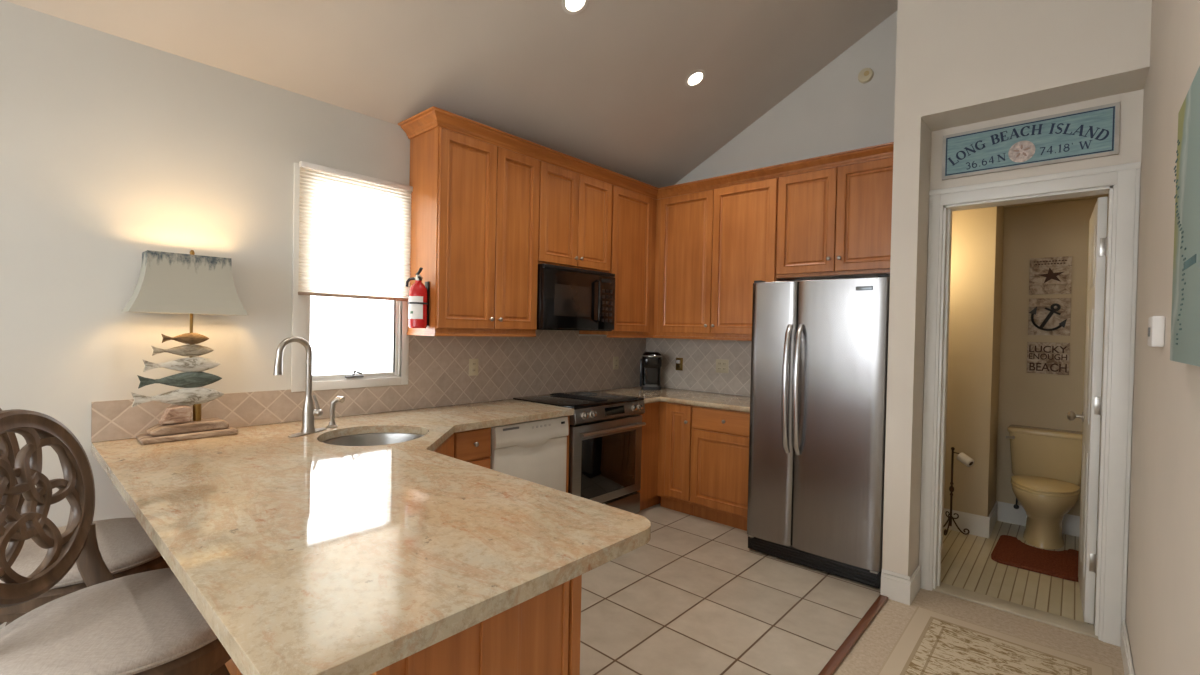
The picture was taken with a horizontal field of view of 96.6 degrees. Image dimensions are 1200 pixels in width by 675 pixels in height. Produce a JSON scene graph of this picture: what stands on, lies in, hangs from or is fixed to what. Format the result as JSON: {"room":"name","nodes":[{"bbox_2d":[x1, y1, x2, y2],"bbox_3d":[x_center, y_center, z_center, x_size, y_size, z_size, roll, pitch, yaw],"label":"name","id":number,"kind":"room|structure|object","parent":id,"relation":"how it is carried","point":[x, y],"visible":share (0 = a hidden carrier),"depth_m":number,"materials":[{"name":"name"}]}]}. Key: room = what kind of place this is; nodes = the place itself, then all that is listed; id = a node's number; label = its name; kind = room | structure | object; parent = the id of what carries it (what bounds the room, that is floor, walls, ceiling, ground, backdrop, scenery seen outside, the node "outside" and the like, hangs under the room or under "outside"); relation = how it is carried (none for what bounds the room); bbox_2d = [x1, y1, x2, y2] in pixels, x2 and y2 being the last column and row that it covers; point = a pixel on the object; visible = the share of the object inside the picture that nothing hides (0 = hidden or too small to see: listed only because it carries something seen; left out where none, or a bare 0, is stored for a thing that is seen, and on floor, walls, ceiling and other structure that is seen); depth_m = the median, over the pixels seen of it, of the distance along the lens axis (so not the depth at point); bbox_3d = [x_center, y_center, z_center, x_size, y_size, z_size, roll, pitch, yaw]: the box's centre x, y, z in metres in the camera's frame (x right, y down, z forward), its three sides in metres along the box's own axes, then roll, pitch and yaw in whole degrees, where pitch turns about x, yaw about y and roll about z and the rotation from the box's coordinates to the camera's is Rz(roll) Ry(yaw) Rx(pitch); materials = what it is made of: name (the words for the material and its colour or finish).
{"room":"kitchen","nodes":[
{"label":"kitchen","id":0,"kind":"room"},
{"bbox_2d":[0,0,633,629],"bbox_3d":[-1.894,0.029,2.664,0.150,2.660,7.150,2,1,42],"label":"wall","id":1,"kind":"structure","parent":0,"point":[114,149],"depth_m":2.33,"materials":[{"name":"paint"}]},
{"bbox_2d":[91,330,645,441],"bbox_3d":[-0.858,0.195,3.713,0.008,0.512,3.886,2,1,42],"label":"backsplash","id":2,"kind":"structure","parent":1,"relation":"attached to","point":[552,361],"depth_m":3.56,"materials":[{"name":"tile"}]},
{"bbox_2d":[291,163,535,391],"bbox_3d":[-1.088,-0.311,3.302,0.484,1.212,1.422,2,1,42],"label":"window","id":3,"kind":"structure","parent":1,"relation":"in","point":[398,339],"depth_m":3.04,"materials":[{"name":"white paint"}]},
{"bbox_2d":[298,161,412,300],"bbox_3d":[-1.373,-0.575,3.058,0.030,0.704,0.638,2,1,42],"label":"pleated shade","id":4,"kind":"object","parent":3,"relation":"attached to","point":[355,229],"visible":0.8,"depth_m":3.03,"materials":[{"name":"beige fabric"}]},
{"bbox_2d":[469,359,477,375],"bbox_3d":[-0.870,0.204,3.687,0.007,0.116,0.075,2,1,42],"label":"electrical outlet","id":5,"kind":"object","parent":1,"relation":"attached to","point":[473,363],"visible":1,"depth_m":3.68,"materials":[{"name":"beige plastic"}]},
{"bbox_2d":[408,127,539,333],"bbox_3d":[-0.790,-0.629,3.474,0.368,1.200,0.772,2,1,42],"label":"upper cabinet","id":6,"kind":"object","parent":1,"relation":"attached to","point":[475,203],"visible":0.99,"depth_m":3.28,"materials":[{"name":"brown wood"}]},
{"bbox_2d":[405,267,429,327],"bbox_3d":[-1.055,-0.228,3.113,0.134,0.348,0.116,2,1,42],"label":"fire extinguisher","id":7,"kind":"object","parent":6,"relation":"attached to","point":[419,293],"visible":1,"depth_m":3.08,"materials":[{"name":"red metal"}]},
{"bbox_2d":[398,106,893,199],"bbox_3d":[0.382,-1.226,3.296,2.321,0.072,2.227,2,1,42],"label":"crown molding","id":8,"kind":"structure","parent":6,"relation":"attached to","point":[431,118],"depth_m":3.68,"materials":[{"name":"brown wood"}]},
{"bbox_2d":[538,161,611,272],"bbox_3d":[-0.274,-0.867,4.044,0.368,0.716,0.758,2,1,42],"label":"upper cabinet","id":9,"kind":"object","parent":1,"relation":"attached to","point":[575,209],"visible":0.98,"depth_m":3.90,"materials":[{"name":"brown wood"}]},
{"bbox_2d":[537,264,614,330],"bbox_3d":[-0.265,-0.281,4.032,0.421,0.452,0.754,2,1,42],"label":"microwave","id":10,"kind":"object","parent":9,"relation":"attached to","point":[568,298],"visible":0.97,"depth_m":3.86,"materials":[{"name":"black plastic"}]},
{"bbox_2d":[613,357,618,369],"bbox_3d":[0.144,0.230,4.825,0.007,0.116,0.075,2,1,42],"label":"electrical outlet","id":11,"kind":"object","parent":1,"relation":"attached to","point":[615,359],"visible":1,"depth_m":4.82,"materials":[{"name":"beige plastic"}]},
{"bbox_2d":[579,185,656,334],"bbox_3d":[0.275,-0.622,4.688,0.342,1.200,0.932,2,1,42],"label":"upper cabinet","id":12,"kind":"object","parent":1,"relation":"attached to","point":[633,218],"visible":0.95,"depth_m":4.44,"materials":[{"name":"brown wood"}]},
{"bbox_2d":[4,0,897,187],"bbox_3d":[-0.618,-2.130,1.437,3.584,1.901,7.240,2,1,42],"label":"ceiling","id":13,"kind":"structure","parent":0,"point":[602,85],"depth_m":3.16,"materials":[{"name":"paint"}]},
{"bbox_2d":[562,0,588,14],"bbox_3d":[-0.132,-1.792,2.852,0.136,0.071,0.150,2,1,42],"label":"recessed light","id":14,"kind":"object","parent":13,"relation":"in","point":[570,5],"visible":1,"depth_m":2.87,"materials":[{"name":"white paint"}]},
{"bbox_2d":[685,70,705,86],"bbox_3d":[0.662,-1.796,3.711,0.136,0.071,0.150,2,1,42],"label":"recessed light","id":15,"kind":"object","parent":13,"relation":"in","point":[695,78],"visible":1,"depth_m":3.70,"materials":[{"name":"white paint"}]},
{"bbox_2d":[655,11,896,395],"bbox_3d":[1.310,-0.522,4.479,2.490,3.848,0.120,2,1,42],"label":"wall","id":16,"kind":"structure","parent":0,"point":[832,112],"depth_m":4.03,"materials":[{"name":"paint"}]},
{"bbox_2d":[676,358,682,370],"bbox_3d":[0.716,0.243,4.888,0.075,0.116,0.036,2,1,42],"label":"electrical outlet","id":17,"kind":"object","parent":16,"relation":"attached to","point":[679,361],"visible":1,"depth_m":4.89,"materials":[{"name":"gold metal"}]},
{"bbox_2d":[646,338,751,395],"bbox_3d":[1.307,0.253,4.391,2.320,0.468,0.008,2,1,42],"label":"backsplash","id":18,"kind":"structure","parent":16,"relation":"attached to","point":[699,356],"depth_m":4.73,"materials":[{"name":"tile"}]},
{"bbox_2d":[654,178,786,337],"bbox_3d":[0.986,-0.604,4.428,1.106,1.200,0.368,2,1,42],"label":"upper cabinet","id":19,"kind":"object","parent":16,"relation":"attached to","point":[712,246],"visible":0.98,"depth_m":4.28,"materials":[{"name":"brown wood"}]},
{"bbox_2d":[606,335,751,340],"bbox_3d":[0.678,0.005,4.120,1.122,0.022,0.625,2,1,42],"label":"rail","id":20,"kind":"object","parent":19,"relation":"attached to","point":[608,336],"visible":0.78,"depth_m":4.39,"materials":[{"name":"brown wood"}]},
{"bbox_2d":[716,359,728,372],"bbox_3d":[1.052,0.247,4.608,0.120,0.116,0.007,2,1,42],"label":"electrical outlet","id":21,"kind":"object","parent":16,"relation":"attached to","point":[722,365],"visible":1,"depth_m":4.61,"materials":[{"name":"beige plastic"}]},
{"bbox_2d":[776,157,892,280],"bbox_3d":[1.738,-0.804,3.759,0.893,0.753,0.368,2,1,42],"label":"upper cabinet","id":22,"kind":"object","parent":16,"relation":"attached to","point":[834,223],"visible":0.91,"depth_m":3.67,"materials":[{"name":"brown wood"}]},
{"bbox_2d":[858,68,873,83],"bbox_3d":[1.910,-1.888,3.850,0.104,0.104,0.032,2,1,42],"label":"smoke detector","id":23,"kind":"object","parent":16,"relation":"attached to","point":[865,75],"visible":1,"depth_m":3.84,"materials":[{"name":"beige plastic"}]},
{"bbox_2d":[580,503,1123,674],"bbox_3d":[-0.370,1.451,1.934,3.464,0.100,8.100,2,1,42],"label":"floor","id":24,"kind":"structure","parent":0,"point":[693,599],"depth_m":2.81,"materials":[{"name":"tile"}]},
{"bbox_2d":[0,408,169,625],"bbox_3d":[-1.712,0.771,1.741,0.577,1.212,0.562,1,1,-26],"label":"counter stool","id":25,"kind":"object","parent":24,"relation":"on","point":[125,547],"visible":0.22,"depth_m":1.69,"materials":[{"name":"beige fabric"}]},
{"bbox_2d":[0,409,230,674],"bbox_3d":[-1.197,0.787,1.361,0.577,1.212,0.562,1,1,-12],"label":"counter stool","id":26,"kind":"object","parent":24,"relation":"on","point":[144,623],"visible":0.88,"depth_m":1.30,"materials":[{"name":"fabric"}]},
{"bbox_2d":[225,434,453,674],"bbox_3d":[-1.235,0.939,2.563,0.988,0.872,1.083,2,1,42],"label":"base cabinet","id":27,"kind":"object","parent":24,"relation":"on","point":[446,448],"visible":0.02,"depth_m":2.62,"materials":[{"name":"brown wood"}]},
{"bbox_2d":[91,399,650,674],"bbox_3d":[-0.557,0.497,2.354,2.278,0.040,2.261,2,1,42],"label":"countertop","id":28,"kind":"structure","parent":27,"relation":"on","point":[301,555],"depth_m":1.35,"materials":[{"name":"stone"}]},
{"bbox_2d":[121,250,247,444],"bbox_3d":[-1.856,0.027,2.404,0.190,0.843,0.426,2,1,42],"label":"lamp","id":29,"kind":"object","parent":28,"relation":"on","point":[168,282],"visible":1,"depth_m":2.37,"materials":[{"name":"beige wood"}]},
{"bbox_2d":[273,336,325,436],"bbox_3d":[-1.401,0.226,2.539,0.095,0.462,0.260,2,1,28],"label":"kitchen faucet","id":30,"kind":"object","parent":28,"relation":"on","point":[308,412],"visible":1,"depth_m":2.54,"materials":[{"name":"silver metal"}]},
{"bbox_2d":[301,395,314,432],"bbox_3d":[-1.395,0.364,2.558,0.060,0.174,0.060,2,1,42],"label":"faucet","id":31,"kind":"object","parent":30,"relation":"on","point":[308,412],"depth_m":2.54,"materials":[{"name":"silver metal"}]},
{"bbox_2d":[326,396,344,427],"bbox_3d":[-1.344,0.376,2.711,0.082,0.159,0.052,1,1,10],"label":"sprayer","id":32,"kind":"object","parent":28,"relation":"on","point":[332,424],"visible":1,"depth_m":2.70,"materials":[{"name":"silver metal"}]},
{"bbox_2d":[322,433,423,445],"bbox_3d":[-1.077,0.593,2.569,0.523,0.178,0.530,2,1,42],"label":"sink","id":33,"kind":"object","parent":28,"relation":"in","point":[368,439],"visible":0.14,"depth_m":2.78,"materials":[{"name":"metal"}]},
{"bbox_2d":[237,575,581,674],"bbox_3d":[-0.634,0.962,1.738,1.004,0.872,0.686,2,1,42],"label":"base cabinet","id":34,"kind":"object","parent":24,"relation":"on","point":[539,635],"visible":0.03,"depth_m":1.46,"materials":[{"name":"brown wood"}]},
{"bbox_2d":[453,427,490,468],"bbox_3d":[-0.924,0.937,3.183,0.626,0.872,0.253,2,1,42],"label":"base cabinet","id":35,"kind":"object","parent":24,"relation":"on","point":[471,446],"visible":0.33,"depth_m":2.99,"materials":[{"name":"brown wood"}]},
{"bbox_2d":[490,416,568,491],"bbox_3d":[-0.634,0.940,3.499,0.604,0.866,0.592,2,1,42],"label":"dishwasher","id":36,"kind":"object","parent":24,"relation":"on","point":[533,451],"visible":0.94,"depth_m":3.31,"materials":[{"name":"grey plastic"}]},
{"bbox_2d":[566,415,569,492],"bbox_3d":[-0.441,0.940,3.747,0.598,0.872,0.024,2,1,42],"label":"filler panel","id":37,"kind":"object","parent":24,"relation":"on","point":[567,454],"visible":0.07,"depth_m":3.55,"materials":[{"name":"brown wood"}]},
{"bbox_2d":[513,391,645,512],"bbox_3d":[-0.141,0.910,4.013,0.689,0.936,0.768,2,1,42],"label":"range","id":38,"kind":"object","parent":24,"relation":"on","point":[605,432],"visible":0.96,"depth_m":3.83,"materials":[{"name":"silver metal"}]},
{"bbox_2d":[513,391,643,409],"bbox_3d":[-0.153,0.463,4.026,0.633,0.018,0.768,2,1,42],"label":"cooktop","id":39,"kind":"object","parent":38,"relation":"in","point":[576,400],"depth_m":3.91,"materials":[{"name":"black glass"}]},
{"bbox_2d":[637,402,660,510],"bbox_3d":[0.354,0.944,4.653,0.578,0.872,0.842,2,1,42],"label":"base cabinet","id":40,"kind":"object","parent":24,"relation":"on","point":[649,450],"visible":0.08,"depth_m":4.28,"materials":[{"name":"brown wood"}]},
{"bbox_2d":[592,386,749,412],"bbox_3d":[0.706,0.497,4.353,1.502,0.040,0.862,2,1,42],"label":"countertop","id":41,"kind":"structure","parent":40,"relation":"on","point":[731,402],"depth_m":4.27,"materials":[{"name":"stone"}]},
{"bbox_2d":[640,351,661,389],"bbox_3d":[0.461,0.298,4.851,0.195,0.334,0.264,1,1,4],"label":"coffee maker","id":42,"kind":"object","parent":41,"relation":"on","point":[650,362],"visible":1,"depth_m":4.79,"materials":[{"name":"black plastic"}]},
{"bbox_2d":[645,384,657,386],"bbox_3d":[0.461,0.431,4.792,0.110,0.010,0.103,1,1,4],"label":"drip tray","id":43,"kind":"object","parent":42,"relation":"on","point":[646,385],"depth_m":4.76,"materials":[{"name":"grey plastic"}]},
{"bbox_2d":[657,402,693,515],"bbox_3d":[0.765,0.955,4.442,0.313,0.872,0.626,2,1,42],"label":"base cabinet","id":44,"kind":"object","parent":24,"relation":"on","point":[675,420],"visible":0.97,"depth_m":4.23,"materials":[{"name":"brown wood"}]},
{"bbox_2d":[690,406,749,530],"bbox_3d":[1.105,0.966,4.139,0.593,0.872,0.626,2,1,42],"label":"base cabinet","id":45,"kind":"object","parent":24,"relation":"on","point":[720,438],"visible":0.52,"depth_m":3.96,"materials":[{"name":"brown wood"}]},
{"bbox_2d":[747,274,889,587],"bbox_3d":[1.522,0.522,3.521,0.806,1.770,0.900,2,1,42],"label":"refrigerator","id":46,"kind":"object","parent":24,"relation":"on","point":[819,348],"visible":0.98,"depth_m":3.21,"materials":[{"name":"silver metal"}]},
{"bbox_2d":[818,595,887,674],"bbox_3d":[-0.464,1.408,0.664,0.043,0.014,6.079,2,1,42],"label":"trim","id":47,"kind":"structure","parent":24,"relation":"on","point":[853,637],"depth_m":2.52,"materials":[{"name":"brown wood"}]},
{"bbox_2d":[943,447,969,535],"bbox_3d":[2.559,1.112,3.880,0.202,0.627,0.194,2,1,42],"label":"toilet paper stand","id":48,"kind":"object","parent":24,"relation":"on","point":[951,488],"visible":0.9,"depth_m":3.89,"materials":[{"name":"metal"}]},
{"bbox_2d":[957,452,973,466],"bbox_3d":[2.606,0.871,3.813,0.064,0.095,0.105,1,1,-24],"label":"toilet paper roll","id":49,"kind":"object","parent":48,"relation":"on","point":[962,457],"visible":1,"depth_m":3.79,"materials":[{"name":"paper"}]},
{"bbox_2d":[877,606,1113,674],"bbox_3d":[1.532,1.434,2.100,0.750,0.008,1.300,2,1,42],"label":"rug","id":50,"kind":"object","parent":24,"relation":"on","point":[931,642],"visible":1,"depth_m":2.41,"materials":[{"name":"beige fabric"}]},
{"bbox_2d":[932,582,1097,638],"bbox_3d":[2.181,1.435,2.846,0.688,0.012,0.130,2,1,42],"label":"trim","id":51,"kind":"structure","parent":24,"relation":"on","point":[1076,626],"depth_m":2.81,"materials":[{"name":"white wood"}]},
{"bbox_2d":[991,535,1078,581],"bbox_3d":[2.873,1.435,3.507,0.460,0.024,0.575,2,1,42],"label":"bath mat","id":52,"kind":"object","parent":24,"relation":"on","point":[1008,550],"visible":0.88,"depth_m":3.44,"materials":[{"name":"red fabric"}]},
{"bbox_2d":[1006,425,1082,548],"bbox_3d":[3.147,1.064,3.791,0.466,0.771,0.623,2,1,42],"label":"toilet","id":53,"kind":"object","parent":24,"relation":"on","point":[1046,463],"visible":0.91,"depth_m":3.78,"materials":[{"name":"ceramic"}]},
{"bbox_2d":[944,206,1003,516],"bbox_3d":[2.627,0.181,4.350,0.960,2.500,0.515,2,1,42],"label":"wall","id":54,"kind":"structure","parent":0,"point":[977,234],"depth_m":3.93,"materials":[{"name":"paint"}]},
{"bbox_2d":[943,501,1097,537],"bbox_3d":[2.842,1.363,4.142,1.614,0.150,0.529,2,1,42],"label":"baseboard","id":55,"kind":"structure","parent":54,"relation":"attached to","point":[978,525],"depth_m":3.95,"materials":[{"name":"white paint"}]},
{"bbox_2d":[882,0,1151,576],"bbox_3d":[2.306,-0.724,2.989,0.978,4.332,1.021,2,1,42],"label":"wall","id":56,"kind":"structure","parent":0,"point":[959,62],"depth_m":2.79,"materials":[{"name":"paint"}]},
{"bbox_2d":[882,569,909,580],"bbox_3d":[1.607,1.354,2.911,0.137,0.150,0.010,2,1,42],"label":"trim","id":57,"kind":"structure","parent":56,"relation":"attached to","point":[883,570],"depth_m":2.91,"materials":[{"name":"white paint"}]},
{"bbox_2d":[880,566,920,604],"bbox_3d":[1.688,1.364,2.998,0.143,0.130,0.260,2,1,42],"label":"baseboard","id":58,"kind":"structure","parent":56,"relation":"attached to","point":[898,589],"depth_m":2.91,"materials":[{"name":"white paint"}]},
{"bbox_2d":[919,162,1140,646],"bbox_3d":[2.206,0.310,2.818,0.846,2.265,0.148,2,1,42],"label":"door frame","id":59,"kind":"structure","parent":56,"relation":"attached to","point":[1121,182],"depth_m":2.56,"materials":[{"name":"white paint"}]},
{"bbox_2d":[930,89,1143,622],"bbox_3d":[2.219,0.140,2.826,0.850,2.605,0.120,2,1,42],"label":"wall","id":60,"kind":"structure","parent":56,"relation":"in","point":[1131,103],"depth_m":2.66,"materials":[{"name":"paint"}]},
{"bbox_2d":[942,102,1119,179],"bbox_3d":[2.185,-0.998,2.760,0.713,0.244,0.030,2,1,42],"label":"wooden sign","id":61,"kind":"object","parent":60,"relation":"attached to","point":[1092,132],"visible":1,"depth_m":2.73,"materials":[{"name":"teal paint"}]},
{"bbox_2d":[1067,197,1107,623],"bbox_3d":[2.688,0.370,2.925,0.184,2.138,0.672,2,1,40],"label":"door","id":62,"kind":"structure","parent":56,"relation":"in","point":[1097,252],"depth_m":2.69,"materials":[{"name":"white paint"}]},
{"bbox_2d":[995,198,1107,519],"bbox_3d":[3.075,0.190,4.362,1.614,2.500,0.100,2,1,42],"label":"wall","id":63,"kind":"structure","parent":0,"point":[1060,229],"depth_m":4.07,"materials":[{"name":"paint"}]},
{"bbox_2d":[1027,342,1069,374],"bbox_3d":[3.366,0.155,4.019,0.244,0.236,0.023,2,1,42],"label":"wall plaque","id":64,"kind":"object","parent":63,"relation":"attached to","point":[1052,353],"visible":1,"depth_m":4.01,"materials":[{"name":"brown paint"}]},
{"bbox_2d":[1028,298,1070,335],"bbox_3d":[3.362,-0.155,4.004,0.242,0.277,0.052,2,1,42],"label":"wall plaque","id":65,"kind":"object","parent":63,"relation":"attached to","point":[1042,320],"visible":1,"depth_m":4.00,"materials":[{"name":"beige wood"}]},
{"bbox_2d":[1029,256,1071,294],"bbox_3d":[3.376,-0.463,4.011,0.242,0.275,0.026,2,1,42],"label":"wall plaque","id":66,"kind":"object","parent":63,"relation":"attached to","point":[1051,275],"visible":1,"depth_m":4.00,"materials":[{"name":"brown paint"}]},
{"bbox_2d":[1003,194,1108,207],"bbox_3d":[2.529,-1.044,3.780,1.714,0.040,1.707,2,1,42],"label":"ceiling","id":67,"kind":"structure","parent":0,"point":[1103,195],"depth_m":3.96,"materials":[{"name":"paint"}]},
{"bbox_2d":[1126,0,1199,674],"bbox_3d":[1.063,-0.755,0.769,0.120,4.400,8.250,2,1,42],"label":"wall","id":68,"kind":"structure","parent":0,"point":[1163,600],"depth_m":1.69,"materials":[{"name":"paint"}]},
{"bbox_2d":[1120,620,1134,674],"bbox_3d":[0.337,1.374,0.134,0.016,0.130,6.353,2,1,42],"label":"baseboard","id":69,"kind":"structure","parent":68,"relation":"attached to","point":[1125,647],"depth_m":2.31,"materials":[{"name":"white paint"}]},
{"bbox_2d":[1147,316,1164,346],"bbox_3d":[1.772,-0.019,1.706,0.032,0.097,0.120,2,1,42],"label":"wall control","id":70,"kind":"object","parent":68,"relation":"attached to","point":[1156,324],"visible":1,"depth_m":1.66,"materials":[{"name":"white plastic"}]},
{"bbox_2d":[1170,66,1199,366],"bbox_3d":[1.168,-0.250,1.019,0.030,0.612,0.868,2,1,42],"label":"canvas","id":71,"kind":"object","parent":68,"relation":"attached to","point":[1185,315],"visible":1,"depth_m":1.16,"materials":[{"name":"teal fabric"}]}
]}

